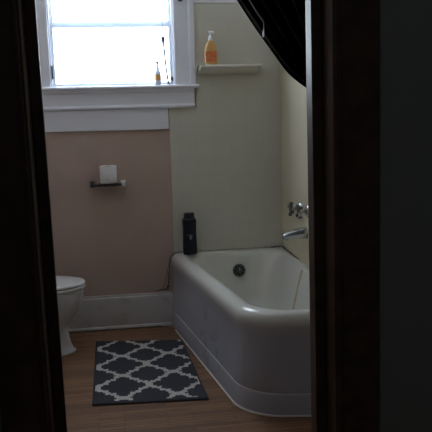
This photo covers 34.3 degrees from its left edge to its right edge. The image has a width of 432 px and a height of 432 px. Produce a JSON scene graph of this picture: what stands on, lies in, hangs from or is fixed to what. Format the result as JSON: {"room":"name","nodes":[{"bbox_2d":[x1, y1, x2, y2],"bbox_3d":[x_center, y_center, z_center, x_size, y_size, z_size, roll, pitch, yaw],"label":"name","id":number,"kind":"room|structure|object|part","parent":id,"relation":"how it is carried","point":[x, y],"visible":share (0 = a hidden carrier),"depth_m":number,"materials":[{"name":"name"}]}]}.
{"room":"hallway","nodes":[
{"label":"hallway","id":0,"kind":"room"},
{"bbox_2d":[45,0,281,296],"bbox_3d":[-0.567,-0.544,4.449,2.300,2.550,0.149,-3,9,-8],"label":"wall","id":1,"kind":"structure","parent":0,"point":[226,168],"depth_m":4.47,"materials":[{"name":"beige paint"}]},
{"bbox_2d":[90,180,125,187],"bbox_3d":[-0.677,-0.198,4.388,0.226,0.040,0.074,-3,9,-8],"label":"toilet paper holder","id":2,"kind":"object","parent":1,"relation":"attached to","point":[123,182],"visible":0.98,"depth_m":4.37,"materials":[{"name":"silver metal"}]},
{"bbox_2d":[99,165,116,183],"bbox_3d":[-0.670,-0.260,4.361,0.106,0.107,0.106,-3,9,-8],"label":"toilet paper roll","id":3,"kind":"object","parent":2,"relation":"on","point":[108,173],"visible":1,"depth_m":4.32,"materials":[{"name":"white paper"}]},
{"bbox_2d":[35,0,198,132],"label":"window","id":4,"kind":"structure","parent":1,"relation":"in","point":[79,107],"depth_m":4.33,"materials":[{"name":"white paint"}]},
{"bbox_3d":[-1.083,-1.198,4.203,0.128,0.838,0.031,-3,9,-8],"label":"casing","id":5,"kind":"part","parent":4,"relation":"part of","materials":[{"name":"white paint"}]},
{"bbox_3d":[-0.654,-1.347,4.308,0.740,0.332,0.030,-3,9,-8],"label":"sash","id":6,"kind":"part","parent":4,"relation":"part of","materials":[{"name":"glass"}]},
{"bbox_3d":[-0.642,-0.996,4.339,0.740,0.371,0.030,-3,9,-8],"label":"sash","id":7,"kind":"part","parent":4,"relation":"part of","materials":[{"name":"glass"}]},
{"bbox_3d":[-0.645,-0.801,4.383,1.068,0.023,0.182,-3,9,-8],"label":"sill","id":8,"kind":"part","parent":4,"relation":"part of","materials":[{"name":"white paint"}]},
{"bbox_2d":[154,61,160,84],"bbox_3d":[-0.362,-0.889,4.349,0.042,0.146,0.042,-3,9,-8],"label":"spray bottle","id":9,"kind":"object","parent":4,"relation":"on","point":[157,75],"visible":1,"depth_m":4.33,"materials":[{"name":"plastic"}]},
{"bbox_2d":[161,6,169,83],"bbox_3d":[-0.321,-1.168,4.328,0.045,0.699,0.025,-3,9,-8],"label":"blind cord","id":10,"kind":"object","parent":4,"relation":"hanging from","point":[162,37],"visible":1,"depth_m":4.35,"materials":[{"name":"white fabric"}]},
{"bbox_3d":[-0.201,-1.240,4.330,0.128,0.838,0.031,-3,9,-8],"label":"casing","id":11,"kind":"part","parent":4,"relation":"part of","materials":[{"name":"white paint"}]},
{"bbox_2d":[69,291,172,332],"bbox_3d":[-0.896,0.636,4.494,1.252,0.223,0.039,-3,9,-8],"label":"baseboard","id":12,"kind":"structure","parent":1,"relation":"attached to","point":[139,310],"depth_m":4.54,"materials":[{"name":"paint"}]},
{"bbox_3d":[-0.896,0.736,4.501,1.245,0.021,0.014,-3,9,-8],"label":"shoe moulding","id":13,"kind":"part","parent":12,"relation":"part of","materials":[{"name":"paint"}]},
{"bbox_2d":[195,64,261,75],"bbox_3d":[0.081,-0.916,4.374,0.419,0.069,0.102,-3,9,-8],"label":"wall shelf","id":14,"kind":"object","parent":1,"relation":"attached to","point":[219,69],"visible":1,"depth_m":4.35,"materials":[{"name":"beige ceramic"}]},
{"bbox_2d":[204,31,216,64],"bbox_3d":[-0.033,-1.039,4.332,0.080,0.203,0.055,-3,9,-8],"label":"soap bottle","id":15,"kind":"object","parent":14,"relation":"on","point":[210,52],"visible":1,"depth_m":4.32,"materials":[{"name":"orange plastic"}]},
{"bbox_3d":[0.088,-0.933,4.372,0.405,0.024,0.102,-3,9,-8],"label":"shelf","id":16,"kind":"part","parent":14,"relation":"part of","materials":[{"name":"beige ceramic"}]},
{"bbox_3d":[0.207,-1.272,3.670,0.602,0.064,1.428,-3,9,-8],"label":"shower rod","id":17,"kind":"object","parent":1,"relation":"attached to","visible":0},
{"bbox_2d":[237,0,305,86],"bbox_3d":[0.299,-0.411,3.112,0.641,1.518,0.190,-3,9,-8],"label":"shower curtain","id":18,"kind":"object","parent":17,"relation":"hanging from","point":[281,24],"visible":0.27,"depth_m":3.06,"materials":[{"name":"black fabric"}]},
{"bbox_2d":[62,326,311,431],"bbox_3d":[-0.013,1.191,1.709,2.750,0.100,6.210,-3,9,-8],"label":"floor","id":19,"kind":"structure","parent":0,"point":[218,413],"depth_m":3.29,"materials":[{"name":"brown wood"}]},
{"bbox_2d":[56,276,85,355],"bbox_3d":[-1.112,0.440,4.049,0.708,0.750,0.478,-3,9,-8],"label":"toilet","id":20,"kind":"object","parent":19,"relation":"on","point":[70,290],"visible":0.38,"depth_m":4.03,"materials":[{"name":"white porcelain"}]},
{"bbox_3d":[-1.020,0.393,4.056,0.515,0.022,0.364,-3,9,-8],"label":"lid","id":21,"kind":"part","parent":20,"relation":"part of","materials":[{"name":"white plastic"}]},
{"bbox_3d":[-1.021,0.417,4.060,0.522,0.018,0.370,-3,9,-8],"label":"seat","id":22,"kind":"part","parent":20,"relation":"part of","materials":[{"name":"white plastic"}]},
{"bbox_2d":[92,340,208,405],"bbox_3d":[-0.385,0.825,3.836,0.559,0.012,1.002,-3,9,-8],"label":"bath rug","id":23,"kind":"object","parent":19,"relation":"on","point":[140,371],"visible":1,"depth_m":3.72,"materials":[{"name":"grey fabric"}]},
{"bbox_2d":[172,246,310,416],"bbox_3d":[0.191,0.569,3.853,0.759,0.492,1.580,-3,9,-8],"label":"bathtub","id":24,"kind":"object","parent":19,"relation":"on","point":[244,314],"visible":0.75,"depth_m":3.55,"materials":[{"name":"ceramic"}]},
{"bbox_2d":[182,212,196,254],"bbox_3d":[-0.169,0.111,4.461,0.090,0.266,0.058,-3,9,-8],"label":"shampoo bottle","id":25,"kind":"object","parent":24,"relation":"on","point":[189,221],"visible":1,"depth_m":4.44,"materials":[{"name":"black plastic"}]},
{"bbox_3d":[0.150,0.351,4.526,0.084,0.083,0.027,-3,9,-8],"label":"overflow plate","id":26,"kind":"part","parent":24,"relation":"part of","materials":[{"name":"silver metal"}]},
{"bbox_2d":[0,0,431,431],"bbox_3d":[-0.111,-0.180,1.932,2.350,2.550,0.134,-3,9,-8],"label":"wall","id":27,"kind":"structure","parent":0,"point":[405,26],"depth_m":1.99,"materials":[{"name":"grey paint"}]},
{"bbox_2d":[0,0,378,431],"bbox_3d":[-0.084,0.007,1.963,1.088,2.170,0.174,-3,9,-8],"label":"door frame","id":28,"kind":"structure","parent":27,"relation":"in","point":[342,36],"depth_m":1.92,"materials":[{"name":"brown wood"}]},
{"bbox_3d":[-0.537,0.040,1.821,0.149,2.170,0.020,-3,9,-8],"label":"casing","id":29,"kind":"part","parent":28,"relation":"part of","materials":[{"name":"brown wood"}]},
{"bbox_3d":[0.396,-0.004,1.956,0.140,2.170,0.020,-3,9,-8],"label":"casing","id":30,"kind":"part","parent":28,"relation":"part of","materials":[{"name":"brown wood"}]},
{"bbox_3d":[0.677,-0.410,3.333,0.130,2.550,2.480,-3,9,-8],"label":"wall","id":31,"kind":"structure","parent":0,"visible":0},
{"bbox_2d":[194,0,237,2],"bbox_3d":[0.265,-1.219,3.521,0.555,0.025,1.760,-3,9,-8],"label":"trim","id":32,"kind":"structure","parent":31,"relation":"attached to","point":[195,1],"depth_m":4.35,"materials":[{"name":"white paint"}]},
{"bbox_2d":[280,64,308,267],"bbox_3d":[0.556,-0.406,3.683,0.010,1.645,1.760,-3,9,-8],"label":"wall","id":33,"kind":"structure","parent":31,"relation":"attached to","point":[294,158],"depth_m":4.24,"materials":[{"name":"beige paint"}]},
{"bbox_2d":[282,227,307,240],"bbox_3d":[0.452,0.102,4.037,0.146,0.074,0.068,-3,9,-8],"label":"spout","id":34,"kind":"object","parent":33,"relation":"attached to","point":[302,232],"visible":1,"depth_m":4.02,"materials":[{"name":"silver metal"}]},
{"bbox_2d":[287,201,302,215],"bbox_3d":[0.467,-0.043,4.131,0.075,0.089,0.089,-3,9,-8],"label":"tap","id":35,"kind":"object","parent":33,"relation":"attached to","point":[292,209],"visible":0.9,"depth_m":4.11,"materials":[{"name":"silver metal"}]},
{"bbox_3d":[0.442,-0.042,4.128,0.024,0.089,0.089,-3,9,-8],"label":"cross handle","id":36,"kind":"part","parent":35,"relation":"part of","materials":[{"name":"silver metal"}]},
{"bbox_2d":[295,204,307,218],"bbox_3d":[0.493,-0.025,3.954,0.075,0.084,0.083,-3,9,-8],"label":"tap","id":37,"kind":"object","parent":33,"relation":"attached to","point":[300,211],"visible":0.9,"depth_m":3.94,"materials":[{"name":"silver metal"}]},
{"bbox_3d":[0.468,-0.024,3.950,0.024,0.080,0.080,-3,9,-8],"label":"cross handle","id":38,"kind":"part","parent":37,"relation":"part of","materials":[{"name":"silver metal"}]}
]}

